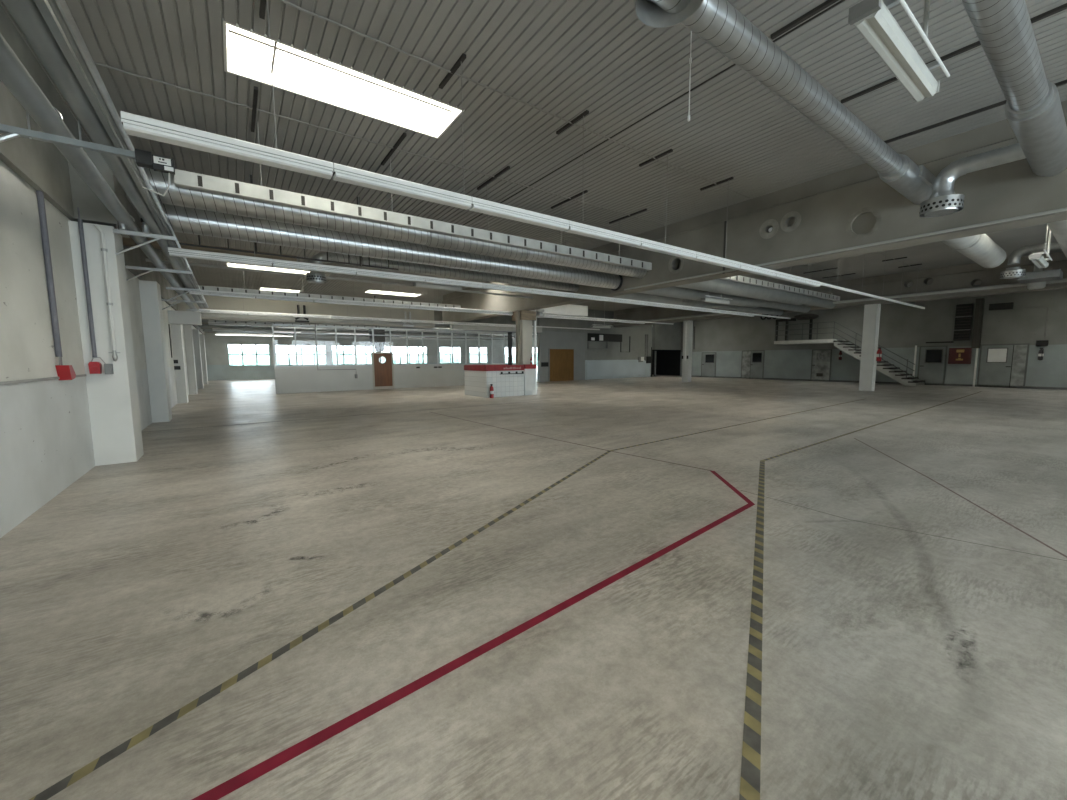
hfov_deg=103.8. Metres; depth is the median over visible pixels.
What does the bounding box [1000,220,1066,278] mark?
spiral duct
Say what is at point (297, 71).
skylight
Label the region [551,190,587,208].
strip
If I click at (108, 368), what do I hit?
socket
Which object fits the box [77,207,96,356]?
conduit
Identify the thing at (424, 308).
diffuser
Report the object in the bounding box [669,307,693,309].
diffuser
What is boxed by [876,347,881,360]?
fire extinguisher
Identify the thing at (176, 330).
wall pier
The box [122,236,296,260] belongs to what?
beam
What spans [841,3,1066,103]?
strip
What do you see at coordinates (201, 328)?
roof beam
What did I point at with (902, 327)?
wall
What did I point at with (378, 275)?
diffuser
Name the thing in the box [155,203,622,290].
spiral duct
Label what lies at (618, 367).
wall panel
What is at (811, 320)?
steel post
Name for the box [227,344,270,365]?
window
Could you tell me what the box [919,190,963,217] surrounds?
diffuser
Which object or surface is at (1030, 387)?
baseboard
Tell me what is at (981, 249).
spiral duct
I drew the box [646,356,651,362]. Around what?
switch box
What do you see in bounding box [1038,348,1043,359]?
fire extinguisher
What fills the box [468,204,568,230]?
diffuser
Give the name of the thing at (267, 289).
skylight
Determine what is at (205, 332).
roof beam
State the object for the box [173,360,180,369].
wall switch
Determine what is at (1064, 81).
strip
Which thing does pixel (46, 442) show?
wall
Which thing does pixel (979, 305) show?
duct
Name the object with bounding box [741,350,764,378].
door
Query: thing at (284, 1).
conduit
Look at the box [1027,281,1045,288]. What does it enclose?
outlet
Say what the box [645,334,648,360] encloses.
duct
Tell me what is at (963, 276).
girder
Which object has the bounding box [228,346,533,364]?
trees
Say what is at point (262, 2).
strip
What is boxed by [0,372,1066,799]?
floor
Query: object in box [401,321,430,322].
diffuser
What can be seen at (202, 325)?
duct
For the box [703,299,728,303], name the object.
diffuser
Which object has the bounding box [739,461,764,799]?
tape
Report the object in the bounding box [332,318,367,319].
diffuser
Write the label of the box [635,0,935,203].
spiral duct
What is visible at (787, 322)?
steel post
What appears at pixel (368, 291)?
skylight
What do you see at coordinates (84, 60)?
conduit
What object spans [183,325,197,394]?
wall pier
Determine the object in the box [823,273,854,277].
strip
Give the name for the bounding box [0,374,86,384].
trim
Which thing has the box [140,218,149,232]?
valve
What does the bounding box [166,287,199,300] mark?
wall bracket
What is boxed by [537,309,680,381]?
wall
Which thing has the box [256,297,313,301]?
diffuser
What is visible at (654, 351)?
wall post
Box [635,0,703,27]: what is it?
diffuser
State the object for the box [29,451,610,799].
tape
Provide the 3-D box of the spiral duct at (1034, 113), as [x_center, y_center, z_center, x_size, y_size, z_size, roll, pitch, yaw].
[3.731,-2.882,3.956,8.000,0.740,1.352,-4,7,-35]
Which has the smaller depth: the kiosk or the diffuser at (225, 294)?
the diffuser at (225, 294)
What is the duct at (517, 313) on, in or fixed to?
attached to the concrete column at (526, 317)
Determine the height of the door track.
0.070 m
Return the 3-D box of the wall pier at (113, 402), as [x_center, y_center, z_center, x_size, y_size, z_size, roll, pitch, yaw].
[-6.336,-0.784,6.243,0.440,3.420,0.600,-4,7,-35]
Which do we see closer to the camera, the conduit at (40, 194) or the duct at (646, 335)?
the conduit at (40, 194)
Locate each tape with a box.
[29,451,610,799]
[192,471,754,799]
[431,412,711,470]
[610,399,862,450]
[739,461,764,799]
[761,391,981,460]
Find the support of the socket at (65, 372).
attached to the wall at (46, 442)
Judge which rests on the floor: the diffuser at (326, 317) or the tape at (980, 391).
the tape at (980, 391)
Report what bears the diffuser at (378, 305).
attached to the rail at (201, 292)
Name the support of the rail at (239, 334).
hanging from the ceiling
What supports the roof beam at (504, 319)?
attached to the ceiling
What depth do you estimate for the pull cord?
3.87 m
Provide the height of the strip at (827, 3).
0.035 m
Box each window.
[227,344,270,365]
[275,344,326,365]
[331,345,371,364]
[381,346,427,363]
[439,347,460,363]
[470,347,487,362]
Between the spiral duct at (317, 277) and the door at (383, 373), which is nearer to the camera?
the spiral duct at (317, 277)
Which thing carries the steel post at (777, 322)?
on the staircase
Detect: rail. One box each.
[168,175,790,318]
[189,249,673,324]
[199,277,599,329]
[208,322,536,334]
[212,328,513,337]
[215,332,477,340]
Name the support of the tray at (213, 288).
hanging from the ceiling
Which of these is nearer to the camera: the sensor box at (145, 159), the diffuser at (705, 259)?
the sensor box at (145, 159)
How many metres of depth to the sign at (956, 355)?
21.03 m
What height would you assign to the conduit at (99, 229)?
1.752 m
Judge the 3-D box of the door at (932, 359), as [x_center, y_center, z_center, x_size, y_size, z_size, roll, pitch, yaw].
[21.004,-1.819,22.054,0.100,2.060,1.080,-4,7,-35]
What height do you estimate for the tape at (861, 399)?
0.001 m
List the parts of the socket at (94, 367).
lid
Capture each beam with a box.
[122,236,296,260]
[186,291,536,327]
[201,328,514,337]
[205,332,502,339]
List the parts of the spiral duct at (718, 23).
access plate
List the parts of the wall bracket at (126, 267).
arm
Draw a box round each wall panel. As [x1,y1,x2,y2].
[539,331,584,381]
[587,360,644,376]
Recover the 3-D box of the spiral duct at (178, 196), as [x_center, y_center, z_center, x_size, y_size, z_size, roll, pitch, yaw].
[-1.194,-3.314,8.768,10.400,0.470,0.470,-4,7,-35]
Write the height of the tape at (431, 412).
0.001 m
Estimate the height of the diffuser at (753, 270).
0.037 m
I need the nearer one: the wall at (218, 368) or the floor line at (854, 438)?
the floor line at (854, 438)
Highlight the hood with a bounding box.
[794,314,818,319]
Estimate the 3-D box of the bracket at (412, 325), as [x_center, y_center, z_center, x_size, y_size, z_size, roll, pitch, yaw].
[-6.433,-4.146,21.420,0.560,0.750,0.118,-4,7,-35]
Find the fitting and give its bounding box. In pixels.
[108,350,119,361]
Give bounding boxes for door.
[371,352,393,389]
[549,348,574,381]
[701,352,716,376]
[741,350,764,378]
[810,349,831,381]
[917,346,947,384]
[976,343,1029,387]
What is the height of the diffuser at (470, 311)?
0.037 m
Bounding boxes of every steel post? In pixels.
[775,320,778,340]
[785,321,788,340]
[809,319,812,339]
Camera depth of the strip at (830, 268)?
16.87 m
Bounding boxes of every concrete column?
[512,310,535,364]
[682,320,692,381]
[859,304,880,390]
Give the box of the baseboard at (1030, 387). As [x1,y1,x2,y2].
[691,375,1066,389]
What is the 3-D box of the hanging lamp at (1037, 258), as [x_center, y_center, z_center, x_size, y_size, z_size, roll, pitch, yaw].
[11.456,-3.785,9.377,1.650,1.435,0.217,-4,7,-35]
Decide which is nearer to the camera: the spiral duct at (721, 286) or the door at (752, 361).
the spiral duct at (721, 286)
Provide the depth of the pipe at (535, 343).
17.75 m
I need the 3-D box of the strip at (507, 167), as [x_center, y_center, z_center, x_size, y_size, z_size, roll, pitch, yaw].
[-0.794,-4.289,8.101,0.044,0.035,1.200,-4,7,-35]
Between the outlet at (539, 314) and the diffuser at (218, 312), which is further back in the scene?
the outlet at (539, 314)
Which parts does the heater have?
casing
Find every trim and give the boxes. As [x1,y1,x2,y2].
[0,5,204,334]
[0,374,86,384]
[463,0,844,224]
[913,345,916,376]
[973,348,977,386]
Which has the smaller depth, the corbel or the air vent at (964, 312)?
the corbel
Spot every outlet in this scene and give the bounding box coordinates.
[536,309,544,317]
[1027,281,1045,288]
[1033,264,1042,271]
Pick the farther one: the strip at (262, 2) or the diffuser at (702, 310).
the diffuser at (702, 310)
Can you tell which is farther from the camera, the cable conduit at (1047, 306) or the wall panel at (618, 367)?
the wall panel at (618, 367)
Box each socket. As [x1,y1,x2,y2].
[55,357,75,379]
[88,362,101,373]
[104,364,113,373]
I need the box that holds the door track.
[926,341,953,342]
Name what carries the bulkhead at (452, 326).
attached to the wall at (663, 336)
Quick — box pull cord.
[687,31,691,120]
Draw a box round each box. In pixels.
[134,148,174,195]
[167,310,201,324]
[531,304,587,316]
[541,362,547,366]
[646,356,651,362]
[1017,269,1062,283]
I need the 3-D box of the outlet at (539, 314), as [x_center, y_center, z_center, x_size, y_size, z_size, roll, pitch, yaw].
[0.268,-3.666,17.745,0.400,0.330,0.394,-4,7,-35]
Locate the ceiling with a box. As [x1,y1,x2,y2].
[0,0,1066,326]
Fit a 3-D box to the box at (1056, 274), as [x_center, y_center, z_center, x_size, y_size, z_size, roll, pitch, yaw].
[15.087,-3.675,12.452,1.000,0.200,0.800,-4,7,-35]
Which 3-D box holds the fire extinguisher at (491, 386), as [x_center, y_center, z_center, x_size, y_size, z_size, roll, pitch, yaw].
[-1.638,-0.344,16.220,0.199,0.540,0.162,-4,7,-35]
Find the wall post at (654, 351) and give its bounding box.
[654,351,655,375]
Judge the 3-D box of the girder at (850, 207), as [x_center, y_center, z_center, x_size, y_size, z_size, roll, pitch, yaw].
[3.584,-3.898,11.400,0.510,1.550,28.900,-4,7,-35]
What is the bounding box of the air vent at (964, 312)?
[953,303,972,340]
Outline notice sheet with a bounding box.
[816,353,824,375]
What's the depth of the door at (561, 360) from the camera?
28.19 m
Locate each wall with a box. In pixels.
[0,160,201,537]
[204,333,536,380]
[271,324,515,393]
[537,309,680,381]
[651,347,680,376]
[680,285,1066,386]
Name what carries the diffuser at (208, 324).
attached to the rail at (209, 323)
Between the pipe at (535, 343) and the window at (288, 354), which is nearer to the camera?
the pipe at (535, 343)
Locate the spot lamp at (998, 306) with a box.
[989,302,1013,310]
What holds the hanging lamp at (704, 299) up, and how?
hanging from the ceiling
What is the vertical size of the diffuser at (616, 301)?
0.037 m
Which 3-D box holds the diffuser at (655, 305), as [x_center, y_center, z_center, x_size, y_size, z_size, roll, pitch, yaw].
[4.268,-3.324,14.747,1.502,0.037,0.140,-4,7,-35]
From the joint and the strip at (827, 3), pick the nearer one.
the strip at (827, 3)
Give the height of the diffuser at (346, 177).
0.037 m
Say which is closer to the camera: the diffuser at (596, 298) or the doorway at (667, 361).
the diffuser at (596, 298)
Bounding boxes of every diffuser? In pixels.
[123,122,332,178]
[169,252,271,266]
[189,292,254,297]
[199,311,247,314]
[208,324,245,325]
[246,325,280,326]
[248,314,291,316]
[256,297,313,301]
[273,264,355,274]
[292,316,331,318]
[306,271,325,283]
[314,301,363,305]
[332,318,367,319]
[333,172,471,209]
[356,273,424,281]
[364,304,408,307]
[368,319,400,321]
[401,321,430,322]
[409,307,448,310]
[414,284,460,290]
[424,280,482,287]
[449,310,484,312]
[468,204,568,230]
[481,286,530,292]
[484,312,512,314]
[530,292,572,297]
[545,316,571,318]
[572,296,609,301]
[607,300,640,304]
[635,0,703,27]
[636,244,695,258]
[641,304,668,307]
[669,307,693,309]
[691,256,739,268]
[692,309,716,312]
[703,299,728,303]
[735,267,775,276]
[771,275,805,283]
[803,282,819,286]
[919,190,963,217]
[1000,267,1025,278]
[1030,256,1047,267]
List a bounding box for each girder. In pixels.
[442,100,1066,321]
[611,251,1066,326]
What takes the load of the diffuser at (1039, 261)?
attached to the hanging lamp at (1037, 258)
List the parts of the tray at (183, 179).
hanger rod, hanger rod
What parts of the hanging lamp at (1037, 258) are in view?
hanger rod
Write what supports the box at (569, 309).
on the concrete column at (526, 317)
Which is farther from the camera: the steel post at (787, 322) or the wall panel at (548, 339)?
the wall panel at (548, 339)
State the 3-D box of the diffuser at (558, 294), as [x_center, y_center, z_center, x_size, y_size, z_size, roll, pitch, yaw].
[0.533,-3.042,12.094,1.502,0.037,0.140,-4,7,-35]
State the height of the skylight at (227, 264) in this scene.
0.880 m
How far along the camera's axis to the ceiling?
5.77 m
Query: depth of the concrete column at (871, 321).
18.48 m
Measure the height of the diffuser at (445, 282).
0.037 m
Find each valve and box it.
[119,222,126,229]
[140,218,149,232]
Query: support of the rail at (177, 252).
hanging from the ceiling
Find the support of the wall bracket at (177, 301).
attached to the wall at (46, 442)
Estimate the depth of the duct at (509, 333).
17.29 m
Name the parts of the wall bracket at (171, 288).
arm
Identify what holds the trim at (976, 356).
attached to the wall at (902, 327)
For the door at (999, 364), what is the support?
in the wall at (902, 327)
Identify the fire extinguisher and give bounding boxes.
[490,384,493,397]
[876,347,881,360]
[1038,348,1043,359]
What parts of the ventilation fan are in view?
arm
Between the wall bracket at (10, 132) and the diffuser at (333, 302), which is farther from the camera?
the diffuser at (333, 302)
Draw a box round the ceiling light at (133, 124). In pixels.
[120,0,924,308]
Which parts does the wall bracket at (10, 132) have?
arm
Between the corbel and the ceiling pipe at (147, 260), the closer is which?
the corbel
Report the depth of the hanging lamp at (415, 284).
12.99 m
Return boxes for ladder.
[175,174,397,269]
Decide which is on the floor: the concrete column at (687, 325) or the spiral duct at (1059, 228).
the concrete column at (687, 325)
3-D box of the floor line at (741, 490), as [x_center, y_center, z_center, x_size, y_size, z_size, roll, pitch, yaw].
[3.206,1.111,3.823,0.412,0.001,2.502,-4,7,-35]
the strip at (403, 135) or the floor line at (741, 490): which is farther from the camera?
the strip at (403, 135)
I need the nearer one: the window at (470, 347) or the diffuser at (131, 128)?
the diffuser at (131, 128)
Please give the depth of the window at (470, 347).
45.44 m
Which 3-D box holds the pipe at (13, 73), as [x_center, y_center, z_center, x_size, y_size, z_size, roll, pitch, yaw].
[-5.154,-2.490,5.018,0.170,0.170,28.500,-4,7,-35]
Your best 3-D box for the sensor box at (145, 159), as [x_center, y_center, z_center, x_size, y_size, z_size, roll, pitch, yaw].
[-3.580,-2.124,3.981,0.284,0.266,0.475,-4,7,-35]
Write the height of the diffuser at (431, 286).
0.085 m
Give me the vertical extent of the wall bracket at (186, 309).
0.354 m
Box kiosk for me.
[464,364,535,397]
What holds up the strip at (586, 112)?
attached to the ceiling
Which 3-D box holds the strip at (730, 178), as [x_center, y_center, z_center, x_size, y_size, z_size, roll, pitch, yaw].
[3.678,-4.346,8.408,0.044,0.035,0.690,-4,7,-35]
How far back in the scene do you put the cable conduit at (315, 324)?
19.67 m
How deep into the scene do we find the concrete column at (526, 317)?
17.35 m
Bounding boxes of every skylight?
[223,19,464,138]
[226,262,309,273]
[259,287,300,292]
[364,290,421,296]
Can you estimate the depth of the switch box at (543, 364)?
27.33 m
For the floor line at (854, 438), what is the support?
on the floor
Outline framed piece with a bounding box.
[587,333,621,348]
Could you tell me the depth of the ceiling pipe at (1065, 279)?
16.64 m
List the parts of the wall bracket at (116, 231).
arm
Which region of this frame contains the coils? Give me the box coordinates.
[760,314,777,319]
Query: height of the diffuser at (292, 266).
0.037 m
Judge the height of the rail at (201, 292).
1.665 m
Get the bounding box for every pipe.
[0,33,196,311]
[2,0,203,307]
[34,0,208,307]
[146,258,532,298]
[533,310,536,367]
[641,278,1066,321]
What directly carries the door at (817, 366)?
in the wall at (902, 327)
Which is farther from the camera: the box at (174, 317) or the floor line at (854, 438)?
the box at (174, 317)
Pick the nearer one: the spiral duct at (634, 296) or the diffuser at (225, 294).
the diffuser at (225, 294)
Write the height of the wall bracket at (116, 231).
0.606 m
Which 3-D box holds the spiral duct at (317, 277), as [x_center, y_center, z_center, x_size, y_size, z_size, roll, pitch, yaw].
[-1.835,-3.272,11.707,8.052,0.710,0.404,-4,7,-35]
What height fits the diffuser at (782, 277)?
0.037 m
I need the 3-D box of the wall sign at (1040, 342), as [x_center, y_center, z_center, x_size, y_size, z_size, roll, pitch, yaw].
[23.128,-2.583,19.008,0.070,0.250,0.350,-4,7,-35]
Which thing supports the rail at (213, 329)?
hanging from the ceiling
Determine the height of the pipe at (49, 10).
0.102 m
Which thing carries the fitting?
attached to the conduit at (99, 229)
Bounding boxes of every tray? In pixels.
[174,121,651,270]
[196,271,460,307]
[208,320,389,327]
[720,273,839,300]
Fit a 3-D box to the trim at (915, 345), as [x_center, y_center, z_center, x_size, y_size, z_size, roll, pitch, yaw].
[20.606,-1.890,22.607,0.040,2.100,0.070,-4,7,-35]
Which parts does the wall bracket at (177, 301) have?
arm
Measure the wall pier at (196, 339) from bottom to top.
3.200 m
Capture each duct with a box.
[137,167,646,277]
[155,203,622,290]
[198,324,533,337]
[202,319,536,333]
[203,329,494,338]
[306,252,578,291]
[508,332,511,364]
[515,311,519,364]
[613,293,783,315]
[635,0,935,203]
[637,286,809,312]
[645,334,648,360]
[676,279,835,307]
[919,0,1066,217]
[941,234,1005,267]
[971,298,984,347]
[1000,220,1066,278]
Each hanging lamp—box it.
[413,273,461,290]
[590,301,611,328]
[700,292,732,303]
[848,0,949,101]
[1029,226,1051,267]
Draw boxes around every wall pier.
[68,221,143,465]
[139,280,171,422]
[170,324,188,403]
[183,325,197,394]
[192,329,203,388]
[199,334,207,384]
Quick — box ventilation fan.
[778,314,818,321]
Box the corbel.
[68,149,129,237]
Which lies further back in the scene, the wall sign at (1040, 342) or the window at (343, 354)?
the window at (343, 354)
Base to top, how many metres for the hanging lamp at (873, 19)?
1.205 m
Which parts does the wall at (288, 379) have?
glazing frame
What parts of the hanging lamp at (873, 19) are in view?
hanger rod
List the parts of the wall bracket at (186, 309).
arm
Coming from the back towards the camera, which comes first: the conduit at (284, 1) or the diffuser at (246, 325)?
the diffuser at (246, 325)
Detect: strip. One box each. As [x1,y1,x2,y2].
[251,86,257,131]
[259,0,265,19]
[381,133,406,165]
[439,53,465,88]
[477,166,509,189]
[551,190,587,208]
[556,110,588,134]
[609,209,646,223]
[639,149,672,166]
[700,177,733,190]
[770,0,838,39]
[803,268,837,273]
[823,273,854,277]
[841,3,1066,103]
[884,79,1066,143]
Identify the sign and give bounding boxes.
[948,348,971,363]
[1036,340,1048,345]
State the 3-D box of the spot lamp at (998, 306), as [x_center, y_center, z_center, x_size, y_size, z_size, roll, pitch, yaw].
[22.248,-4.448,19.892,0.250,0.300,0.750,-4,7,-35]
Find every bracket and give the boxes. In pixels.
[0,107,134,158]
[113,215,175,254]
[125,266,191,280]
[161,299,205,309]
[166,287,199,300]
[186,309,209,311]
[295,305,308,322]
[403,311,413,326]
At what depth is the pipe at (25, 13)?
3.09 m
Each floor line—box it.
[741,490,1066,560]
[854,438,1066,557]
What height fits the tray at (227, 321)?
1.650 m
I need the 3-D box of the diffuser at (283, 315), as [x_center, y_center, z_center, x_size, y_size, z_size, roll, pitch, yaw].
[-10.776,-3.466,17.124,1.502,0.037,0.140,-4,7,-35]
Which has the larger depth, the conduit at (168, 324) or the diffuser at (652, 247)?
the conduit at (168, 324)
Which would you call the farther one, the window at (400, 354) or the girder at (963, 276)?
the window at (400, 354)
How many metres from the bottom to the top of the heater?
3.050 m
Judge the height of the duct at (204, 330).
0.240 m
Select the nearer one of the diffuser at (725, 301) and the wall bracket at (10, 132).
the wall bracket at (10, 132)
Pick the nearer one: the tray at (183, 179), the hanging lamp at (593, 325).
the tray at (183, 179)
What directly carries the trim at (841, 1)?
attached to the ceiling
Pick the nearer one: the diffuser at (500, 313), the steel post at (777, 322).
the diffuser at (500, 313)
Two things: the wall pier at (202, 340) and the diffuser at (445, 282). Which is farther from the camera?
the wall pier at (202, 340)
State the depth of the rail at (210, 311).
18.87 m
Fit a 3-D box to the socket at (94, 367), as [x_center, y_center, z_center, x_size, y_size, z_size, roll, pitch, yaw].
[-6.212,-0.458,5.925,0.115,0.170,0.110,-4,7,-35]
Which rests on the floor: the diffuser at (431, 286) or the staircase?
the staircase
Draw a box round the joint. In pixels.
[148,400,546,431]
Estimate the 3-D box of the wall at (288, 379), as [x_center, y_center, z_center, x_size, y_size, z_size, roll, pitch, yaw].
[-5.932,-2.278,22.882,14.125,3.140,0.140,-4,7,-35]
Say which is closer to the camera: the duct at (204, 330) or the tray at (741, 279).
the tray at (741, 279)
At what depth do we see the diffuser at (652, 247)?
7.25 m
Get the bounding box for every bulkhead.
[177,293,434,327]
[450,322,541,332]
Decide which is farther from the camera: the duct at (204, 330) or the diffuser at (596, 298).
the duct at (204, 330)
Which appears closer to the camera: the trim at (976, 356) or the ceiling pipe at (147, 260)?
the ceiling pipe at (147, 260)
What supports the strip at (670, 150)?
attached to the ceiling
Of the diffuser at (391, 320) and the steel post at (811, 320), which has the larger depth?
the steel post at (811, 320)
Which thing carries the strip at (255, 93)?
attached to the ceiling
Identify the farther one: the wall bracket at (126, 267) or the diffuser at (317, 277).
the diffuser at (317, 277)
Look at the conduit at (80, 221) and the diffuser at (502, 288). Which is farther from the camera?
the diffuser at (502, 288)
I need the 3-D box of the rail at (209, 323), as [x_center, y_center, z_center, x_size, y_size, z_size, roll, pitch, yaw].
[-7.355,-5.182,26.328,20.900,1.735,0.140,-4,7,-35]
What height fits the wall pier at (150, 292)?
3.420 m
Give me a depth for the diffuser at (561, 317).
18.99 m
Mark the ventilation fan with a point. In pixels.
(801, 316)
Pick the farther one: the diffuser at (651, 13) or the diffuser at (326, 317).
the diffuser at (326, 317)
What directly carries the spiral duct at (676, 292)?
attached to the girder at (850, 207)
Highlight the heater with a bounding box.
[369,296,384,351]
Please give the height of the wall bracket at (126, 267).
0.354 m
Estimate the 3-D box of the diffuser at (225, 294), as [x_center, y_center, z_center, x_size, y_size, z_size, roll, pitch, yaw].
[-8.826,-2.976,11.904,1.502,0.037,0.140,-4,7,-35]
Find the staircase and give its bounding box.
[774,321,924,385]
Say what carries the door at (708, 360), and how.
in the wall at (902, 327)
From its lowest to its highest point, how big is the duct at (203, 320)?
0.240 m
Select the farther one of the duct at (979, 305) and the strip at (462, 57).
the duct at (979, 305)
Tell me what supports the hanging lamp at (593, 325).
hanging from the ceiling
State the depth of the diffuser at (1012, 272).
11.39 m
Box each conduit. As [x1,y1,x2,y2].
[36,190,61,356]
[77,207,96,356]
[84,60,663,225]
[94,224,116,349]
[168,324,171,357]
[279,0,749,197]
[315,324,356,373]
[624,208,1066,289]
[1013,306,1048,339]
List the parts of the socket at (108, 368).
lid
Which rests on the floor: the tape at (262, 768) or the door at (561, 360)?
the tape at (262, 768)
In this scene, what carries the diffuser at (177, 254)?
attached to the rail at (177, 252)

